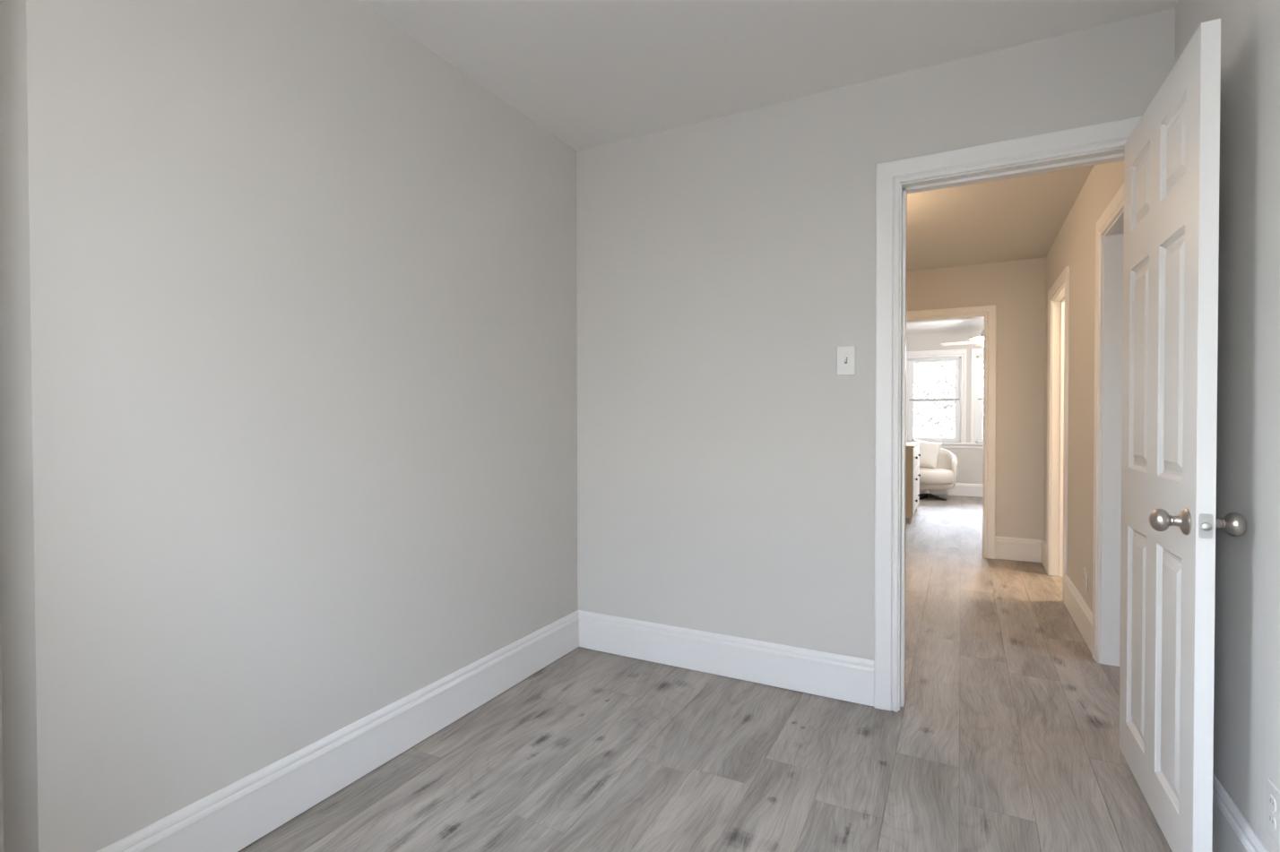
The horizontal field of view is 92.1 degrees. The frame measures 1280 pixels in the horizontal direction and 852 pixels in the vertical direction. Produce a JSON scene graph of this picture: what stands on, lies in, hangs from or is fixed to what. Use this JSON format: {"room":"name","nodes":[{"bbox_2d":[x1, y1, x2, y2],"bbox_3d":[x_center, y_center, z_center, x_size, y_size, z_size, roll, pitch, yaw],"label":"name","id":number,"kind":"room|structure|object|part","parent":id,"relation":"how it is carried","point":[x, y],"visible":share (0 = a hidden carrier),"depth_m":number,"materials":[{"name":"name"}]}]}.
{"room":"empty bedroom","nodes":[
{"label":"empty bedroom","id":0,"kind":"room"},
{"bbox_2d":[0,0,578,851],"bbox_3d":[-1.249,-0.108,1.617,0.300,2.478,3.470,0,1,28],"label":"wall","id":1,"kind":"structure","parent":0,"point":[288,292],"depth_m":1.67,"materials":[{"name":"beige paint"}]},
{"bbox_2d":[96,610,579,851],"bbox_3d":[-0.860,1.027,2.225,0.199,0.180,2.061,0,1,28],"label":"baseboard","id":2,"kind":"structure","parent":1,"relation":"attached to","point":[231,818],"depth_m":1.90,"materials":[{"name":"white paint"}]},
{"bbox_2d":[237,494,1213,851],"bbox_3d":[2.196,1.167,4.108,5.080,0.150,11.040,0,1,28],"label":"floor","id":3,"kind":"structure","parent":0,"point":[1005,738],"depth_m":2.08,"materials":[{"name":"grey wood"}]},
{"bbox_2d":[905,441,920,524],"bbox_3d":[2.984,0.627,7.197,0.499,0.845,1.128,0,1,28],"label":"dresser","id":4,"kind":"object","parent":3,"relation":"on","point":[912,454],"visible":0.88,"depth_m":6.63,"materials":[{"name":"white wood"}]},
{"bbox_3d":[3.048,0.832,6.862,0.020,0.235,0.534,0,1,28],"label":"drawer","id":5,"kind":"part","parent":4,"relation":"part of","materials":[{"name":"white paint"}]},
{"bbox_3d":[3.048,0.592,6.859,0.020,0.235,0.534,0,1,28],"label":"drawer","id":6,"kind":"part","parent":4,"relation":"part of","materials":[{"name":"white paint"}]},
{"bbox_3d":[3.047,0.352,6.856,0.020,0.235,0.534,0,1,28],"label":"drawer","id":7,"kind":"part","parent":4,"relation":"part of","materials":[{"name":"white paint"}]},
{"bbox_3d":[3.297,0.585,7.338,0.020,0.235,0.534,0,1,28],"label":"drawer","id":8,"kind":"part","parent":4,"relation":"part of","materials":[{"name":"white paint"}]},
{"bbox_3d":[3.297,0.825,7.341,0.020,0.235,0.534,0,1,28],"label":"drawer","id":9,"kind":"part","parent":4,"relation":"part of","materials":[{"name":"white paint"}]},
{"bbox_3d":[3.297,0.345,7.335,0.020,0.235,0.534,0,1,28],"label":"drawer","id":10,"kind":"part","parent":4,"relation":"part of","materials":[{"name":"white paint"}]},
{"bbox_2d":[918,448,958,501],"bbox_3d":[4.060,0.661,8.710,0.768,0.735,0.811,0,1,28],"label":"swivel armchair","id":11,"kind":"object","parent":3,"relation":"on","point":[942,478],"visible":0.53,"depth_m":8.45,"materials":[{"name":"white fabric"}]},
{"bbox_3d":[3.954,0.992,8.651,0.158,0.075,0.242,0,1,28],"label":"leg","id":12,"kind":"part","parent":11,"relation":"part of","materials":[{"name":"black metal"}]},
{"bbox_2d":[911,439,942,468],"bbox_3d":[4.062,0.401,8.820,0.450,0.432,0.208,0,1,35],"label":"throw pillow","id":13,"kind":"object","parent":11,"relation":"on","point":[929,452],"visible":0.7,"depth_m":8.72,"materials":[{"name":"white fabric"}]},
{"bbox_2d":[918,467,953,484],"bbox_3d":[4.042,0.696,8.672,0.710,0.195,0.726,0,1,28],"label":"seat cushion","id":14,"kind":"object","parent":11,"relation":"on","point":[938,476],"depth_m":8.37,"materials":[{"name":"white fabric"}]},
{"bbox_3d":[4.070,0.833,8.731,0.690,0.090,0.690,0,1,28],"label":"seat","id":15,"kind":"part","parent":11,"relation":"part of","materials":[{"name":"white fabric"}]},
{"bbox_3d":[4.153,0.992,8.617,0.242,0.075,0.158,0,1,28],"label":"leg","id":16,"kind":"part","parent":11,"relation":"part of","materials":[{"name":"black metal"}]},
{"bbox_2d":[358,0,1178,151],"bbox_3d":[-0.354,-1.419,1.200,3.220,0.150,3.590,0,1,28],"label":"ceiling","id":17,"kind":"structure","parent":0,"point":[591,73],"depth_m":2.20,"materials":[{"name":"white paint"}]},
{"bbox_2d":[576,8,1175,660],"bbox_3d":[0.740,-0.125,2.604,2.555,2.478,0.120,0,1,28],"label":"wall","id":18,"kind":"structure","parent":0,"point":[726,463],"depth_m":2.65,"materials":[{"name":"beige paint"}]},
{"bbox_2d":[578,610,873,707],"bbox_3d":[0.306,1.018,2.768,1.404,0.180,0.019,0,1,28],"label":"baseboard","id":19,"kind":"structure","parent":18,"relation":"attached to","point":[843,678],"depth_m":2.71,"materials":[{"name":"white paint"}]},
{"bbox_2d":[836,345,855,375],"bbox_3d":[0.827,-0.264,2.479,0.072,0.117,0.019,0,1,28],"label":"light switch","id":20,"kind":"object","parent":18,"relation":"attached to","point":[845,355],"visible":1,"depth_m":2.48,"materials":[{"name":"white plastic"}]},
{"bbox_2d":[873,115,1142,712],"bbox_3d":[1.359,0.045,2.284,0.902,2.140,0.159,0,1,28],"label":"trim","id":21,"kind":"structure","parent":18,"relation":"attached to","point":[1103,142],"depth_m":2.40,"materials":[{"name":"white paint"}]},
{"bbox_2d":[906,330,983,497],"bbox_3d":[4.363,-0.179,9.230,4.420,2.400,0.120,0,1,28],"label":"wall","id":22,"kind":"structure","parent":0,"point":[970,461],"depth_m":8.98,"materials":[{"name":"beige paint"}]},
{"bbox_2d":[905,348,966,442],"bbox_3d":[4.392,-0.441,9.212,0.851,1.364,0.159,0,1,28],"label":"window","id":23,"kind":"structure","parent":22,"relation":"in","point":[960,355],"depth_m":9.10,"materials":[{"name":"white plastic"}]},
{"bbox_3d":[4.385,-0.092,9.203,0.671,0.623,0.030,0,1,28],"label":"sash","id":24,"kind":"part","parent":23,"relation":"part of","materials":[{"name":"white glass"}]},
{"bbox_3d":[4.399,-0.679,9.223,0.671,0.626,0.030,0,1,28],"label":"sash","id":25,"kind":"part","parent":23,"relation":"part of","materials":[{"name":"white glass"}]},
{"bbox_2d":[919,483,983,497],"bbox_3d":[4.333,0.926,9.183,4.180,0.180,0.019,0,1,28],"label":"baseboard","id":26,"kind":"structure","parent":22,"relation":"attached to","point":[960,489],"depth_m":8.98,"materials":[{"name":"white paint"}]},
{"bbox_2d":[940,442,983,449],"bbox_3d":[4.763,0.284,8.952,1.890,0.080,0.075,0,1,28],"label":"trim","id":27,"kind":"structure","parent":22,"relation":"attached to","point":[974,445],"depth_m":8.96,"materials":[{"name":"white paint"}]},
{"bbox_2d":[970,347,983,442],"bbox_3d":[5.199,-0.437,8.791,0.851,1.364,0.159,0,1,28],"label":"window","id":28,"kind":"structure","parent":22,"relation":"in","point":[976,354],"depth_m":8.91,"materials":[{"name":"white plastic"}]},
{"bbox_3d":[5.208,-0.383,8.809,0.715,1.255,0.120,0,1,28],"label":"frame","id":29,"kind":"part","parent":28,"relation":"part of","materials":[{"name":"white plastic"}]},
{"bbox_3d":[5.206,-0.675,8.803,0.671,0.626,0.030,0,1,28],"label":"sash","id":30,"kind":"part","parent":28,"relation":"part of","materials":[{"name":"white plastic"}]},
{"bbox_3d":[5.192,-0.088,8.782,0.671,0.623,0.030,0,1,28],"label":"sash","id":31,"kind":"part","parent":28,"relation":"part of","materials":[{"name":"white plastic"}]},
{"bbox_2d":[906,257,1046,562],"bbox_3d":[2.683,-0.123,5.161,5.200,2.400,0.120,0,1,28],"label":"wall","id":32,"kind":"structure","parent":0,"point":[1016,288],"depth_m":4.93,"materials":[{"name":"beige paint"}]},
{"bbox_2d":[906,304,996,559],"bbox_3d":[2.492,0.046,5.263,0.940,2.056,0.159,0,1,28],"label":"trim","id":33,"kind":"structure","parent":32,"relation":"attached to","point":[989,313],"depth_m":5.01,"materials":[{"name":"white paint"}]},
{"bbox_2d":[994,536,1043,562],"bbox_3d":[3.024,0.985,4.921,0.334,0.180,0.019,0,1,28],"label":"baseboard","id":34,"kind":"structure","parent":32,"relation":"attached to","point":[1007,549],"depth_m":4.92,"materials":[{"name":"white paint"}]},
{"bbox_2d":[906,164,1094,335],"bbox_3d":[3.035,-1.431,5.715,5.300,0.200,7.550,0,1,28],"label":"ceiling","id":35,"kind":"structure","parent":0,"point":[1019,218],"depth_m":3.94,"materials":[{"name":"grey paint"}]},
{"bbox_2d":[940,329,984,346],"bbox_3d":[4.130,-1.133,7.308,1.024,0.442,1.052,0,1,28],"label":"ceiling fan","id":36,"kind":"object","parent":35,"relation":"hanging from","point":[980,340],"visible":0.16,"depth_m":7.38,"materials":[{"name":"white paint"}]},
{"bbox_3d":[3.883,-1.005,7.460,0.448,0.027,0.137,0,1,28],"label":"fan blade","id":37,"kind":"part","parent":36,"relation":"part of","materials":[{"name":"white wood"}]},
{"bbox_3d":[3.910,-1.000,7.076,0.445,0.027,0.128,-1,1,-40],"label":"fan blade","id":38,"kind":"part","parent":36,"relation":"part of","materials":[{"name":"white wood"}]},
{"bbox_2d":[1043,0,1279,851],"bbox_3d":[1.736,-0.117,1.914,0.150,2.478,6.515,0,1,28],"label":"wall","id":39,"kind":"structure","parent":0,"point":[1247,677],"depth_m":1.52,"materials":[{"name":"beige paint"}]},
{"bbox_2d":[1046,266,1069,604],"bbox_3d":[2.865,0.054,4.125,0.150,2.069,0.867,0,1,28],"label":"trim","id":40,"kind":"structure","parent":39,"relation":"attached to","point":[1059,293],"depth_m":4.44,"materials":[{"name":"white paint"}]},
{"bbox_2d":[1041,540,1092,654],"bbox_3d":[2.671,0.999,3.902,0.019,0.180,2.152,0,1,28],"label":"baseboard","id":41,"kind":"structure","parent":39,"relation":"attached to","point":[1077,608],"depth_m":3.34,"materials":[{"name":"white paint"}]},
{"bbox_2d":[1083,569,1088,594],"bbox_3d":[2.310,0.804,3.198,0.009,0.117,0.072,0,1,28],"label":"wall outlet","id":42,"kind":"object","parent":39,"relation":"attached to","point":[1085,573],"visible":1,"depth_m":3.18,"materials":[{"name":"white plastic"}]},
{"bbox_2d":[1091,183,1124,666],"bbox_3d":[2.021,0.077,2.506,0.150,2.069,0.897,0,1,28],"label":"trim","id":43,"kind":"structure","parent":39,"relation":"attached to","point":[1110,227],"depth_m":2.84,"materials":[{"name":"white paint"}]},
{"bbox_2d":[1119,18,1246,851],"bbox_3d":[1.471,0.077,1.744,0.178,2.022,0.732,0,1,27],"label":"door","id":44,"kind":"structure","parent":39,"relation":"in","point":[1171,232],"depth_m":1.59,"materials":[{"name":"white paint"}]},
{"bbox_3d":[1.277,0.231,1.514,0.042,0.056,0.056,0,1,27],"label":"knob","id":45,"kind":"part","parent":44,"relation":"part of","materials":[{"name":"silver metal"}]},
{"bbox_3d":[1.310,0.232,1.428,0.025,0.058,0.002,0,1,27],"label":"latch plate","id":46,"kind":"part","parent":44,"relation":"part of","materials":[{"name":"silver metal"}]},
{"bbox_3d":[1.399,0.232,1.452,0.042,0.056,0.056,0,1,27],"label":"knob","id":47,"kind":"part","parent":44,"relation":"part of","materials":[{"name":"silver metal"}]},
{"bbox_2d":[1211,773,1269,851],"bbox_3d":[0.958,1.046,0.551,0.019,0.180,3.350,0,1,28],"label":"baseboard","id":48,"kind":"structure","parent":39,"relation":"attached to","point":[1232,832],"depth_m":1.54,"materials":[{"name":"white paint"}]},
{"bbox_2d":[1265,778,1279,847],"bbox_3d":[1.375,0.838,1.337,0.009,0.117,0.072,0,1,28],"label":"wall outlet","id":49,"kind":"object","parent":39,"relation":"attached to","point":[1273,793],"visible":1,"depth_m":1.33,"materials":[{"name":"white plastic"}]},
{"bbox_2d":[1268,812,1276,830],"bbox_3d":[1.372,0.858,1.338,0.003,0.028,0.034,0,1,28],"label":"receptacle","id":50,"kind":"object","parent":49,"relation":"attached to","point":[1272,817],"depth_m":1.34,"materials":[{"name":"grey plastic"}]},
{"bbox_2d":[1268,795,1276,812],"bbox_3d":[1.372,0.819,1.338,0.003,0.028,0.034,0,1,28],"label":"receptacle","id":51,"kind":"object","parent":49,"relation":"attached to","point":[1272,799],"depth_m":1.34,"materials":[{"name":"grey plastic"}]},
{"label":"outside","id":52,"kind":"structure","parent":0,"visible":0},
{"bbox_3d":[4.313,4.134,12.012,140.000,0.300,160.000,0,1,28],"label":"ground","id":53,"kind":"structure","parent":52,"visible":0},
{"bbox_2d":[913,362,954,437],"bbox_3d":[8.526,-0.565,20.316,6.090,8.990,6.960,0,1,28],"label":"leafy tree","id":54,"kind":"object","parent":53,"relation":"on","point":[925,396],"visible":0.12,"depth_m":19.67,"materials":[{"name":"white plant"}]},
{"bbox_2d":[913,360,983,438],"bbox_3d":[8.325,0.148,14.998,5.750,7.705,5.697,0,1,12],"label":"leafy tree","id":55,"kind":"object","parent":53,"relation":"on","point":[928,424],"visible":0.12,"depth_m":15.49,"materials":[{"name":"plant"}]}
]}

